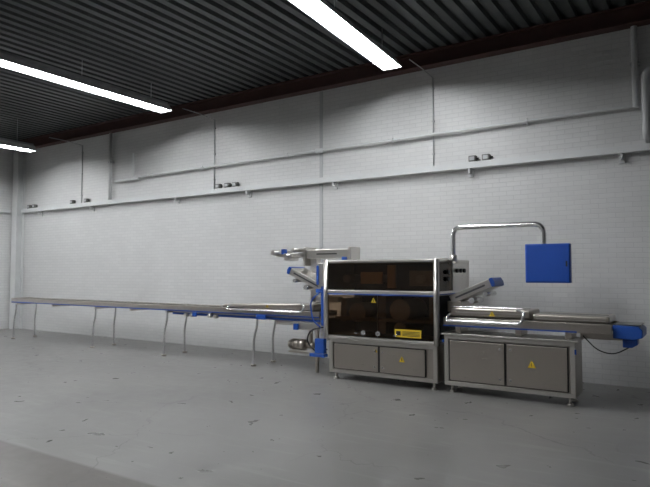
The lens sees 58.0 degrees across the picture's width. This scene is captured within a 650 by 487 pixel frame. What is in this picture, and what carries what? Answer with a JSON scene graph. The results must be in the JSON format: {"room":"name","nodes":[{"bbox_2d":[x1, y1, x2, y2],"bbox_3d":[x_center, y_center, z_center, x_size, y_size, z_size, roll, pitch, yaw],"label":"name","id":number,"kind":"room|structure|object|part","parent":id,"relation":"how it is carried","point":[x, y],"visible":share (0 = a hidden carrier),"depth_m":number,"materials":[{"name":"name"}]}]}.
{"room":"processing plant","nodes":[
{"label":"processing plant","id":0,"kind":"room"},
{"bbox_2d":[0,147,13,328],"bbox_3d":[-13.126,-0.688,10.577,0.300,5.600,15.250,-2,-3,33],"label":"wall","id":1,"kind":"structure","parent":0,"point":[6,155],"depth_m":16.57,"materials":[{"name":"paint"}]},
{"bbox_2d":[0,209,9,212],"bbox_3d":[-10.841,-1.052,13.705,0.118,0.090,6.950,-2,-3,33],"label":"wall rail","id":2,"kind":"object","parent":1,"relation":"attached to","point":[1,210],"visible":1,"depth_m":16.48,"materials":[{"name":"white metal"}]},
{"bbox_2d":[0,0,648,140],"bbox_3d":[-3.754,-3.652,4.581,22.700,0.300,15.850,-2,-3,33],"label":"ceiling","id":3,"kind":"structure","parent":0,"point":[189,51],"depth_m":9.44,"materials":[{"name":"metal"}]},
{"bbox_2d":[0,119,35,151],"bbox_3d":[-9.484,-2.819,11.316,0.320,0.732,8.005,-2,-3,33],"label":"lamp","id":4,"kind":"object","parent":3,"relation":"hanging from","point":[4,143],"visible":1,"depth_m":14.29,"materials":[{"name":"white paint"}]},
{"bbox_2d":[0,138,33,144],"bbox_3d":[-9.484,-2.622,11.306,0.060,0.045,8.000,-2,-3,33],"label":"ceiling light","id":5,"kind":"object","parent":4,"relation":"on","point":[1,139],"depth_m":14.23,"materials":[{"name":"grey paint"}]},
{"bbox_2d":[0,50,171,112],"bbox_3d":[-5.411,-3.076,8.600,0.320,0.482,8.005,-2,-3,33],"label":"lamp","id":6,"kind":"object","parent":3,"relation":"hanging from","point":[10,61],"visible":1,"depth_m":10.26,"materials":[{"name":"white paint"}]},
{"bbox_2d":[289,0,401,69],"bbox_3d":[-0.894,-3.195,5.836,0.320,0.512,8.005,-2,-3,29],"label":"lamp","id":7,"kind":"object","parent":3,"relation":"hanging from","point":[323,12],"visible":1,"depth_m":8.01,"materials":[{"name":"white paint"}]},
{"bbox_2d":[325,0,393,56],"bbox_3d":[-0.894,-3.108,5.832,0.060,0.045,8.000,-2,-3,29],"label":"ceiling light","id":8,"kind":"object","parent":7,"relation":"on","point":[325,0],"depth_m":8.30,"materials":[{"name":"grey paint"}]},
{"bbox_2d":[0,329,649,486],"bbox_3d":[-3.754,1.911,4.311,22.700,0.200,15.850,-2,-3,33],"label":"floor","id":9,"kind":"structure","parent":0,"point":[73,413],"depth_m":6.16,"materials":[{"name":"concrete"}]},
{"bbox_2d":[9,150,25,328],"bbox_3d":[-8.710,-0.119,16.630,0.240,5.050,0.230,-2,-3,33],"label":"column","id":10,"kind":"structure","parent":9,"relation":"on","point":[19,158],"depth_m":16.61,"materials":[{"name":"white paint"}]},
{"bbox_2d":[11,297,329,372],"bbox_3d":[-3.709,1.634,11.964,8.980,1.096,0.661,-2,-3,33],"label":"conveyor","id":11,"kind":"object","parent":9,"relation":"on","point":[298,315],"visible":0.96,"depth_m":10.44,"materials":[{"name":"silver metal"}]},
{"bbox_3d":[-7.461,1.842,14.123,0.115,0.832,0.051,-1,-3,18],"label":"leg","id":12,"kind":"part","parent":11,"relation":"part of","materials":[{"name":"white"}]},
{"bbox_3d":[-7.180,1.863,14.552,0.051,0.832,0.115,2,-4,-41],"label":"leg","id":13,"kind":"part","parent":11,"relation":"part of","materials":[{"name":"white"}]},
{"bbox_3d":[-4.892,1.760,12.444,0.115,0.832,0.051,-1,-3,18],"label":"leg","id":14,"kind":"part","parent":11,"relation":"part of","materials":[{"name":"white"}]},
{"bbox_3d":[-4.611,1.781,12.873,0.051,0.832,0.115,2,-4,-41],"label":"leg","id":15,"kind":"part","parent":11,"relation":"part of","materials":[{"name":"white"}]},
{"bbox_3d":[-3.051,1.702,11.241,0.115,0.832,0.051,-1,-3,18],"label":"leg","id":16,"kind":"part","parent":11,"relation":"part of","materials":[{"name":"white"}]},
{"bbox_3d":[-2.770,1.723,11.670,0.051,0.832,0.115,2,-4,-41],"label":"leg","id":17,"kind":"part","parent":11,"relation":"part of","materials":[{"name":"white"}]},
{"bbox_3d":[-1.185,1.643,10.021,0.115,0.832,0.051,-1,-3,18],"label":"leg","id":18,"kind":"part","parent":11,"relation":"part of","materials":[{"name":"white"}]},
{"bbox_3d":[-0.904,1.663,10.450,0.051,0.832,0.115,2,-4,-41],"label":"leg","id":19,"kind":"part","parent":11,"relation":"part of","materials":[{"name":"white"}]},
{"bbox_3d":[-0.375,1.584,9.717,0.500,0.362,0.184,-2,-3,33],"label":"drive motor","id":20,"kind":"part","parent":11,"relation":"part of","materials":[{"name":"silver metal"}]},
{"bbox_3d":[-0.263,1.743,9.707,0.650,0.660,0.460,-2,-3,33],"label":"drive frame","id":21,"kind":"part","parent":11,"relation":"part of","materials":[{"name":"silver metal"}]},
{"bbox_2d":[271,221,584,405],"bbox_3d":[1.232,0.896,8.829,5.004,2.266,1.320,-2,-3,33],"label":"machine","id":22,"kind":"object","parent":9,"relation":"on","point":[387,321],"visible":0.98,"depth_m":8.09,"materials":[{"name":"silver metal"}]},
{"bbox_3d":[-0.509,0.235,10.199,0.620,0.120,0.310,-2,-3,33],"label":"roller arm","id":23,"kind":"part","parent":22,"relation":"part of","materials":[{"name":"silver metal"}]},
{"bbox_3d":[-0.196,0.592,9.611,0.680,0.382,0.400,-2,-3,33],"label":"infeed film arm","id":24,"kind":"part","parent":22,"relation":"part of","materials":[{"name":"silver metal"}]},
{"bbox_3d":[0.018,0.843,8.909,0.080,1.180,0.080,-2,-3,33],"label":"corner post","id":25,"kind":"part","parent":22,"relation":"part of","materials":[{"name":"silver metal"}]},
{"bbox_3d":[0.456,1.669,8.607,0.740,0.360,0.038,-2,-3,33],"label":"cabinet door","id":26,"kind":"part","parent":22,"relation":"part of","materials":[{"name":"silver metal"}]},
{"bbox_3d":[0.797,1.659,8.389,1.730,0.500,0.030,-2,-3,33],"label":"cabinet frame","id":27,"kind":"part","parent":22,"relation":"part of","materials":[{"name":"silver metal"}]},
{"bbox_3d":[1.102,0.845,8.941,1.820,1.180,1.280,-2,-3,33],"label":"enclosure frame","id":28,"kind":"part","parent":22,"relation":"part of","materials":[{"name":"silver metal"}]},
{"bbox_3d":[1.079,1.650,8.200,0.690,0.360,0.038,-2,-3,33],"label":"cabinet door","id":29,"kind":"part","parent":22,"relation":"part of","materials":[{"name":"silver metal"}]},
{"bbox_3d":[1.149,1.251,8.134,0.400,0.110,0.008,-2,-3,33],"label":"warning plate","id":30,"kind":"part","parent":22,"relation":"part of","materials":[{"name":"yellow"}]},
{"bbox_2d":[396,331,419,336],"bbox_3d":[1.147,1.253,8.129,0.360,0.064,0.004,-2,-3,33],"label":"print","id":31,"kind":"object","parent":22,"relation":"attached to","point":[398,333],"depth_m":8.13,"materials":[{"name":"black paint"}]},
{"bbox_3d":[1.507,0.796,7.936,0.080,1.180,0.080,-2,-3,33],"label":"corner post","id":32,"kind":"part","parent":22,"relation":"part of","materials":[{"name":"silver metal"}]},
{"bbox_3d":[1.818,0.223,8.310,0.110,0.120,0.110,-2,-3,33],"label":"panel arm","id":33,"kind":"part","parent":22,"relation":"part of","materials":[{"name":"silver metal"}]},
{"bbox_3d":[1.999,0.595,8.694,0.025,0.615,0.630,-2,-3,33],"label":"panel","id":34,"kind":"part","parent":22,"relation":"part of","materials":[{"name":"silver metal"}]},
{"bbox_3d":[2.074,0.659,8.121,0.600,0.343,0.400,-2,-3,33],"label":"outfeed film arm","id":35,"kind":"part","parent":22,"relation":"part of","materials":[{"name":"silver metal"}]},
{"bbox_3d":[1.971,1.541,7.621,0.720,0.520,0.038,-2,-3,33],"label":"cabinet door","id":36,"kind":"part","parent":22,"relation":"part of","materials":[{"name":"silver metal"}]},
{"bbox_3d":[2.291,1.532,7.416,1.640,0.660,0.030,-2,-3,33],"label":"cabinet frame","id":37,"kind":"part","parent":22,"relation":"part of","materials":[{"name":"silver metal"}]},
{"bbox_3d":[2.598,1.522,7.211,0.720,0.520,0.038,-2,-3,33],"label":"cabinet door","id":38,"kind":"part","parent":22,"relation":"part of","materials":[{"name":"silver metal"}]},
{"bbox_2d":[443,305,646,353],"bbox_3d":[2.750,1.084,7.538,2.380,0.513,0.820,-2,-3,33],"label":"conveyor","id":39,"kind":"object","parent":22,"relation":"attached to","point":[521,320],"visible":0.99,"depth_m":7.29,"materials":[{"name":"silver metal"}]},
{"bbox_3d":[2.260,0.857,7.960,0.970,0.020,0.550,-2,-3,33],"label":"guard rail","id":40,"kind":"part","parent":39,"relation":"part of","materials":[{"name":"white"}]},
{"bbox_3d":[3.380,1.135,7.183,0.460,0.070,0.100,-2,-3,33],"label":"arm","id":41,"kind":"part","parent":39,"relation":"part of","materials":[{"name":"silver metal"}]},
{"bbox_3d":[3.629,1.174,6.958,0.160,0.109,0.200,-2,-3,33],"label":"motor","id":42,"kind":"part","parent":39,"relation":"part of","materials":[{"name":"blue plastic"}]},
{"bbox_3d":[2.857,0.254,7.541,0.520,0.475,0.010,-2,-3,29],"label":"control panel door","id":43,"kind":"part","parent":22,"relation":"part of","materials":[{"name":"blue paint"}]},
{"bbox_3d":[2.893,0.257,7.604,0.550,0.505,0.140,-2,-3,29],"label":"control panel","id":44,"kind":"part","parent":22,"relation":"part of","materials":[{"name":"blue paint"}]},
{"bbox_2d":[12,0,649,150],"bbox_3d":[0.350,-3.066,10.832,22.060,0.260,0.200,-2,-3,33],"label":"ceiling beam","id":45,"kind":"structure","parent":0,"point":[638,14],"depth_m":10.21,"materials":[{"name":"metal"}]},
{"bbox_2d":[22,24,649,388],"bbox_3d":[0.503,-0.670,10.950,22.700,5.600,0.300,-2,-3,33],"label":"wall","id":46,"kind":"structure","parent":0,"point":[216,249],"depth_m":10.61,"materials":[{"name":"paint"}]},
{"bbox_2d":[49,137,83,202],"bbox_3d":[-6.575,-1.839,14.896,0.040,1.558,0.949,-2,-3,33],"label":"conduit","id":47,"kind":"object","parent":46,"relation":"attached to","point":[82,152],"visible":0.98,"depth_m":15.25,"materials":[{"name":"grey metal"}]},
{"bbox_2d":[108,133,113,199],"bbox_3d":[-5.316,-1.908,14.576,0.120,1.675,0.108,-2,-3,33],"label":"vertical pipe","id":48,"kind":"object","parent":46,"relation":"attached to","point":[110,161],"visible":0.92,"depth_m":14.53,"materials":[{"name":"grey metal"}]},
{"bbox_2d":[182,108,215,188],"bbox_3d":[-2.643,-1.964,12.325,0.040,1.558,0.949,-2,-3,33],"label":"conduit","id":49,"kind":"object","parent":46,"relation":"attached to","point":[214,154],"visible":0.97,"depth_m":12.69,"materials":[{"name":"grey metal"}]},
{"bbox_2d":[319,91,322,357],"bbox_3d":[-0.072,-0.386,11.126,0.070,5.050,0.011,-2,-3,33],"label":"trim","id":50,"kind":"structure","parent":46,"relation":"attached to","point":[321,93],"depth_m":11.15,"materials":[{"name":"grey paint"}]},
{"bbox_2d":[21,143,649,215],"bbox_3d":[0.508,-1.137,10.706,21.600,0.230,0.139,-2,-3,33],"label":"cable tray","id":51,"kind":"object","parent":46,"relation":"attached to","point":[620,151],"visible":1,"depth_m":10.26,"materials":[{"name":"white paint"}]},
{"bbox_2d":[215,184,222,188],"bbox_3d":[-2.256,-1.219,12.515,0.160,0.100,0.110,-2,-3,33],"label":"junction box","id":52,"kind":"object","parent":51,"relation":"on","point":[216,185],"visible":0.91,"depth_m":12.48,"materials":[{"name":"grey plastic"}]},
{"bbox_2d":[224,183,231,187],"bbox_3d":[-2.038,-1.226,12.373,0.160,0.100,0.110,-2,-3,33],"label":"junction box","id":53,"kind":"object","parent":51,"relation":"on","point":[226,185],"visible":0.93,"depth_m":12.34,"materials":[{"name":"grey plastic"}]},
{"bbox_2d":[232,182,239,186],"bbox_3d":[-1.854,-1.232,12.252,0.160,0.100,0.110,-2,-3,33],"label":"junction box","id":54,"kind":"object","parent":51,"relation":"on","point":[234,184],"visible":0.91,"depth_m":12.22,"materials":[{"name":"grey plastic"}]},
{"bbox_2d":[468,155,478,161],"bbox_3d":[2.405,-1.367,9.469,0.160,0.100,0.110,-2,-3,33],"label":"junction box","id":55,"kind":"object","parent":51,"relation":"on","point":[472,158],"visible":0.84,"depth_m":9.44,"materials":[{"name":"grey plastic"}]},
{"bbox_2d":[482,154,492,159],"bbox_3d":[2.589,-1.373,9.348,0.160,0.100,0.110,-2,-3,33],"label":"junction box","id":56,"kind":"object","parent":51,"relation":"on","point":[484,156],"visible":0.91,"depth_m":9.31,"materials":[{"name":"grey plastic"}]},
{"bbox_2d":[114,104,632,182],"bbox_3d":[-0.397,-1.970,11.345,11.330,0.665,0.129,-2,-3,33],"label":"pipe","id":57,"kind":"object","parent":46,"relation":"attached to","point":[318,150],"visible":1,"depth_m":10.26,"materials":[{"name":"white metal"}]},
{"bbox_2d":[409,59,434,165],"bbox_3d":[1.583,-2.098,9.563,0.040,1.558,0.949,-2,-3,33],"label":"conduit","id":58,"kind":"object","parent":46,"relation":"attached to","point":[432,88],"visible":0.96,"depth_m":9.94,"materials":[{"name":"grey metal"}]},
{"bbox_2d":[630,25,639,107],"bbox_3d":[4.359,-2.478,8.252,0.120,1.150,0.130,-2,-3,33],"label":"downpipe","id":59,"kind":"object","parent":46,"relation":"attached to","point":[635,63],"visible":1,"depth_m":8.21,"materials":[{"name":"grey metal"}]},
{"bbox_2d":[641,66,649,142],"bbox_3d":[4.628,-1.909,7.913,0.610,1.020,0.340,-2,-3,33],"label":"downpipe","id":60,"kind":"object","parent":46,"relation":"attached to","point":[645,83],"visible":0.98,"depth_m":7.92,"materials":[{"name":"grey metal"}]}
]}

